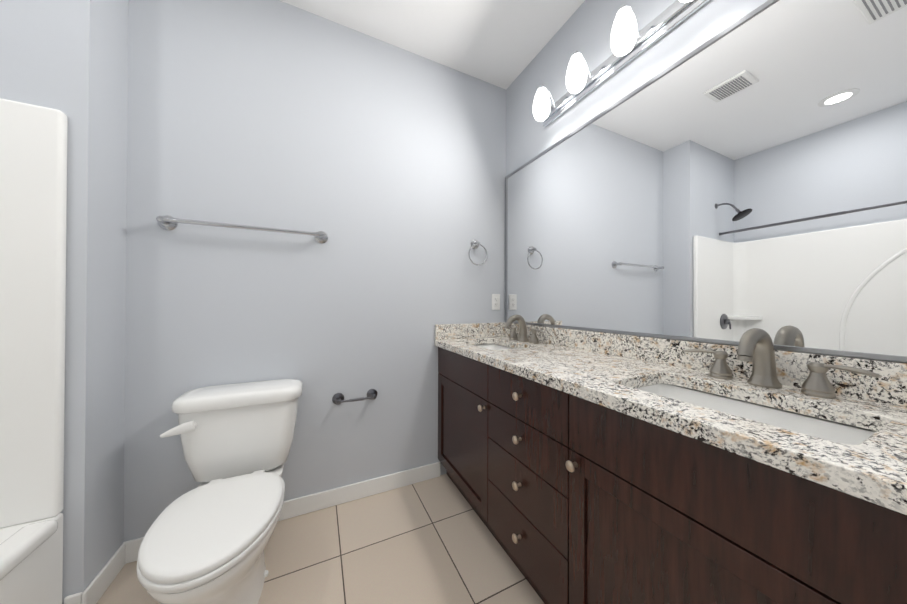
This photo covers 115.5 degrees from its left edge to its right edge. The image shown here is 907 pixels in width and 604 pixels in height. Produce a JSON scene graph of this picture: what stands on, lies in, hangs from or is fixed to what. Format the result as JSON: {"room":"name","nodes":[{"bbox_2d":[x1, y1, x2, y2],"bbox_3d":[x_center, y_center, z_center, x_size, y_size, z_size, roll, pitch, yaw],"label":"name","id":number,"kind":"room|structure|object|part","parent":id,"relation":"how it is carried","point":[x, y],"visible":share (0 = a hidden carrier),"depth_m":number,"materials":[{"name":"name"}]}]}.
{"room":"bathroom","nodes":[
{"label":"bathroom","id":0,"kind":"room"},
{"bbox_2d":[0,0,128,603],"bbox_3d":[-1.861,-0.231,0.981,1.000,2.740,0.337,0,0,-25],"label":"wall","id":1,"kind":"structure","parent":0,"point":[69,58],"depth_m":1.05,"materials":[{"name":"grey paint"}]},
{"bbox_2d":[64,592,82,603],"bbox_3d":[-1.358,1.094,1.021,0.043,0.095,0.013,0,0,-25],"label":"baseboard","id":2,"kind":"structure","parent":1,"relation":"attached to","point":[76,598],"depth_m":1.02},
{"bbox_2d":[82,544,124,603],"bbox_3d":[-1.381,1.094,1.135,0.013,0.095,0.237,0,0,-25],"label":"baseboard","id":3,"kind":"structure","parent":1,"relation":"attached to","point":[98,586],"depth_m":1.12,"materials":[{"name":"white wood"}]},
{"bbox_2d":[123,0,505,541],"bbox_3d":[-0.502,-0.222,1.760,2.125,2.740,0.100,0,0,-25],"label":"wall","id":4,"kind":"structure","parent":0,"point":[381,164],"depth_m":1.55,"materials":[{"name":"grey paint"}]},
{"bbox_2d":[156,215,327,242],"bbox_3d":[-1.008,-0.362,1.420,0.710,0.068,0.079,0,0,-25],"label":"towel rail","id":5,"kind":"object","parent":4,"relation":"attached to","point":[166,222],"visible":1,"depth_m":1.35,"materials":[{"name":"grey metal"}]},
{"bbox_2d":[123,462,439,563],"bbox_3d":[-0.764,1.099,1.567,1.499,0.095,0.013,0,0,-25],"label":"baseboard","id":6,"kind":"structure","parent":4,"relation":"attached to","point":[298,506],"depth_m":1.63,"materials":[{"name":"white wood"}]},
{"bbox_2d":[332,389,377,404],"bbox_3d":[-0.555,0.549,1.634,0.252,0.064,0.076,0,0,-25],"label":"toilet paper holder","id":7,"kind":"object","parent":4,"relation":"attached to","point":[338,398],"visible":1,"depth_m":1.62,"materials":[{"name":"silver metal"}]},
{"bbox_2d":[435,323,502,338],"bbox_3d":[0.126,0.199,1.987,0.542,0.100,0.022,0,0,-25],"label":"backsplash","id":8,"kind":"structure","parent":4,"relation":"attached to","point":[468,330],"depth_m":1.96,"materials":[{"name":"beige stone"}]},
{"bbox_2d":[468,239,486,264],"bbox_3d":[0.161,-0.347,1.991,0.150,0.190,0.054,0,0,-25],"label":"towel ring","id":9,"kind":"object","parent":4,"relation":"attached to","point":[475,243],"visible":1,"depth_m":1.99,"materials":[{"name":"grey metal"}]},
{"bbox_3d":[0.162,-0.408,1.992,0.068,0.068,0.054,0,0,-25],"label":"post","id":10,"kind":"part","parent":9,"relation":"part of","materials":[{"name":"grey metal"}]},
{"bbox_2d":[492,294,499,309],"bbox_3d":[0.310,0.000,2.086,0.070,0.115,0.008,0,0,-25],"label":"electrical outlet plate","id":11,"kind":"object","parent":4,"relation":"attached to","point":[495,301],"visible":1,"depth_m":2.08,"materials":[{"name":"white plastic"}]},
{"bbox_2d":[96,474,543,603],"bbox_3d":[-0.409,1.191,0.386,3.125,0.100,2.650,0,0,-25],"label":"floor","id":12,"kind":"structure","parent":0,"point":[432,541],"depth_m":1.28,"materials":[{"name":"tile"}]},
{"bbox_2d":[0,98,67,603],"bbox_3d":[-1.433,0.231,0.156,0.862,1.810,1.513,0,0,-25],"label":"bathtub","id":13,"kind":"object","parent":12,"relation":"on","point":[33,185],"visible":1,"depth_m":0.96,"materials":[{"name":"white plastic"}]},
{"bbox_2d":[137,379,302,603],"bbox_3d":[-0.875,0.771,1.104,0.491,0.744,0.744,0,0,-25],"label":"toilet","id":14,"kind":"object","parent":12,"relation":"on","point":[206,540],"visible":1,"depth_m":1.08,"materials":[{"name":"white ceramic"}]},
{"bbox_3d":[-1.111,0.512,1.154,0.105,0.050,0.017,0,0,-25],"label":"lever arm","id":15,"kind":"part","parent":14,"relation":"part of"},
{"bbox_3d":[-0.814,0.768,0.991,0.378,0.021,0.488,0,0,-25],"label":"seat","id":16,"kind":"part","parent":14,"relation":"part of","materials":[{"name":"white plastic"}]},
{"bbox_3d":[-0.814,0.742,0.992,0.374,0.027,0.481,0,0,-25],"label":"seat lid","id":17,"kind":"part","parent":14,"relation":"part of","materials":[{"name":"white plastic"}]},
{"bbox_3d":[-0.829,0.961,1.021,0.376,0.364,0.545,0,0,-25],"label":"bowl","id":18,"kind":"part","parent":14,"relation":"part of","materials":[{"name":"white ceramic"}]},
{"bbox_3d":[-0.979,0.429,1.341,0.479,0.058,0.229,0,0,-25],"label":"tank lid","id":19,"kind":"part","parent":14,"relation":"part of","materials":[{"name":"white ceramic"}]},
{"bbox_3d":[-0.981,0.630,1.342,0.444,0.343,0.200,0,0,-25],"label":"tank","id":20,"kind":"part","parent":14,"relation":"part of","materials":[{"name":"white ceramic"}]},
{"bbox_2d":[435,343,906,603],"bbox_3d":[0.492,0.716,1.226,0.574,0.864,1.706,0,0,-25],"label":"bathroom vanity","id":21,"kind":"object","parent":12,"relation":"on","point":[595,467],"depth_m":0.70,"materials":[{"name":"black wood"}]},
{"bbox_3d":[0.037,0.751,1.614,0.020,0.563,0.610,0,0,-25],"label":"door","id":22,"kind":"part","parent":21,"relation":"part of","materials":[{"name":"brown wood"}]},
{"bbox_3d":[0.133,0.502,1.354,0.032,0.032,0.032,0,0,-25],"label":"knob","id":23,"kind":"part","parent":21,"relation":"part of","materials":[{"name":"beige"}]},
{"bbox_3d":[0.246,0.917,1.111,0.032,0.032,0.032,0,0,-25],"label":"knob","id":24,"kind":"part","parent":21,"relation":"part of","materials":[{"name":"beige"}]},
{"bbox_3d":[0.248,0.367,1.115,0.032,0.032,0.032,0,0,-25],"label":"knob","id":25,"kind":"part","parent":21,"relation":"part of","materials":[{"name":"beige"}]},
{"bbox_3d":[0.247,0.536,1.114,0.032,0.032,0.032,0,0,-25],"label":"knob","id":26,"kind":"part","parent":21,"relation":"part of","materials":[{"name":"beige"}]},
{"bbox_3d":[0.247,0.715,1.113,0.032,0.032,0.032,0,0,-25],"label":"knob","id":27,"kind":"part","parent":21,"relation":"part of","materials":[{"name":"beige"}]},
{"bbox_3d":[0.272,0.377,1.126,0.020,0.172,0.469,0,0,-25],"label":"drawer","id":28,"kind":"part","parent":21,"relation":"part of","materials":[{"name":"brown wood"}]},
{"bbox_3d":[0.271,0.725,1.124,0.020,0.191,0.469,0,0,-25],"label":"drawer","id":29,"kind":"part","parent":21,"relation":"part of","materials":[{"name":"brown wood"}]},
{"bbox_3d":[0.270,0.927,1.123,0.020,0.206,0.469,0,0,-25],"label":"drawer","id":30,"kind":"part","parent":21,"relation":"part of","materials":[{"name":"brown wood"}]},
{"bbox_3d":[0.271,0.546,1.125,0.020,0.158,0.469,0,0,-25],"label":"drawer","id":31,"kind":"part","parent":21,"relation":"part of","materials":[{"name":"brown wood"}]},
{"bbox_3d":[0.362,0.500,0.873,0.032,0.032,0.032,0,0,-25],"label":"knob","id":32,"kind":"part","parent":21,"relation":"part of","materials":[{"name":"beige"}]},
{"bbox_2d":[435,335,906,502],"bbox_3d":[0.499,0.265,1.228,0.566,0.038,1.712,0,0,-25],"label":"countertop","id":33,"kind":"structure","parent":21,"relation":"on","point":[881,469],"depth_m":0.66,"materials":[{"name":"beige stone"}]},
{"bbox_2d":[471,339,514,350],"bbox_3d":[0.236,0.353,1.722,0.370,0.158,0.524,0,0,-25],"label":"sink","id":34,"kind":"object","parent":33,"relation":"in","point":[491,345],"depth_m":1.94,"materials":[{"name":"white ceramic"}]},
{"bbox_3d":[0.401,0.206,1.912,0.058,0.086,0.058,0,0,-25],"label":"handle","id":35,"kind":"part","parent":33,"relation":"part of","materials":[{"name":"silver metal"}]},
{"bbox_3d":[0.395,0.154,1.799,0.160,0.150,0.051,0,0,-25],"label":"spout","id":36,"kind":"part","parent":33,"relation":"part of","materials":[{"name":"silver metal"}]},
{"bbox_3d":[0.444,0.234,1.822,0.070,0.030,0.070,0,0,-25],"label":"spout","id":37,"kind":"part","parent":33,"relation":"part of","materials":[{"name":"silver metal"}]},
{"bbox_2d":[503,315,546,342],"bbox_3d":[0.398,0.163,1.800,0.172,0.169,0.393,0,0,-25],"label":"faucet","id":38,"kind":"object","parent":33,"relation":"on","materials":[{"name":"silver metal"}]},
{"bbox_3d":[0.487,0.205,1.732,0.058,0.086,0.058,0,0,-25],"label":"handle","id":39,"kind":"part","parent":33,"relation":"part of","materials":[{"name":"silver metal"}]},
{"bbox_3d":[0.841,0.168,0.970,0.033,0.017,0.098,0,0,-25],"label":"handle lever","id":40,"kind":"part","parent":33,"relation":"part of","materials":[{"name":"silver metal"}]},
{"bbox_3d":[0.869,0.202,0.930,0.058,0.086,0.058,0,0,-25],"label":"handle","id":41,"kind":"part","parent":33,"relation":"part of","materials":[{"name":"silver metal"}]},
{"bbox_3d":[0.863,0.150,0.817,0.160,0.150,0.051,0,0,-25],"label":"spout","id":42,"kind":"part","parent":33,"relation":"part of","materials":[{"name":"silver metal"}]},
{"bbox_2d":[623,375,890,450],"bbox_3d":[0.704,0.349,0.740,0.370,0.158,0.524,0,0,-25],"label":"sink","id":43,"kind":"object","parent":33,"relation":"in","point":[860,433],"depth_m":0.76,"materials":[{"name":"white ceramic"}]},
{"bbox_3d":[0.912,0.230,0.840,0.070,0.030,0.070,0,0,-25],"label":"spout","id":44,"kind":"part","parent":33,"relation":"part of","materials":[{"name":"silver metal"}]},
{"bbox_2d":[679,328,886,398],"bbox_3d":[0.866,0.159,0.818,0.172,0.169,0.393,0,0,-25],"label":"faucet","id":45,"kind":"object","parent":33,"relation":"on","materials":[{"name":"silver metal"}]},
{"bbox_3d":[0.955,0.201,0.750,0.058,0.086,0.058,0,0,-25],"label":"handle","id":46,"kind":"part","parent":33,"relation":"part of","materials":[{"name":"silver metal"}]},
{"bbox_3d":[0.968,0.166,0.703,0.033,0.017,0.098,0,0,-25],"label":"handle lever","id":47,"kind":"part","parent":33,"relation":"part of","materials":[{"name":"silver metal"}]},
{"bbox_3d":[0.506,0.747,0.630,0.020,0.563,0.616,0,0,-25],"label":"door","id":48,"kind":"part","parent":21,"relation":"part of","materials":[{"name":"brown wood"}]},
{"bbox_2d":[280,0,584,89],"bbox_3d":[-0.400,-1.649,0.402,3.125,0.100,2.650,0,0,-25],"label":"ceiling","id":49,"kind":"structure","parent":0,"point":[501,43],"depth_m":1.65,"materials":[{"name":"white paint"}]},
{"bbox_2d":[506,0,904,362],"bbox_3d":[0.982,-0.221,1.000,0.100,2.740,2.550,0,0,-25],"label":"wall","id":50,"kind":"structure","parent":0,"point":[585,29],"depth_m":1.46,"materials":[{"name":"grey paint"}]},
{"bbox_2d":[533,0,709,126],"bbox_3d":[0.686,-1.120,1.300,0.181,0.198,0.942,0,0,-25],"label":"vanity light","id":51,"kind":"object","parent":50,"relation":"attached to","point":[629,41],"visible":1,"depth_m":1.28,"materials":[{"name":"white glass"}]},
{"bbox_3d":[0.494,-1.106,1.604,0.096,0.172,0.096,0,0,-25],"label":"lamp shade","id":52,"kind":"part","parent":51,"relation":"part of","materials":[{"name":"white glass"}]},
{"bbox_3d":[0.542,-1.169,1.627,0.106,0.093,0.009,0,0,-25],"label":"arm","id":53,"kind":"part","parent":51,"relation":"part of"},
{"bbox_3d":[0.597,-1.107,1.389,0.096,0.172,0.096,0,0,-25],"label":"lamp shade","id":54,"kind":"part","parent":51,"relation":"part of","materials":[{"name":"white glass"}]},
{"bbox_3d":[0.644,-1.170,1.412,0.106,0.093,0.009,0,0,-25],"label":"arm","id":55,"kind":"part","parent":51,"relation":"part of"},
{"bbox_3d":[0.699,-1.108,1.175,0.096,0.172,0.096,0,0,-25],"label":"lamp shade","id":56,"kind":"part","parent":51,"relation":"part of","materials":[{"name":"white glass"}]},
{"bbox_2d":[505,0,906,362],"bbox_3d":[0.751,-0.391,1.349,0.015,1.074,1.698,0,0,-25],"label":"wall mirror","id":57,"kind":"object","parent":50,"relation":"attached to","point":[732,184],"visible":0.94,"depth_m":0.93,"materials":[{"name":"clear glass"}]},
{"bbox_2d":[531,325,906,406],"bbox_3d":[0.744,0.197,1.345,0.022,0.100,1.712,0,0,-25],"label":"backsplash","id":58,"kind":"structure","parent":50,"relation":"attached to","point":[893,389],"depth_m":1.06,"materials":[{"name":"beige stone"}]}
]}

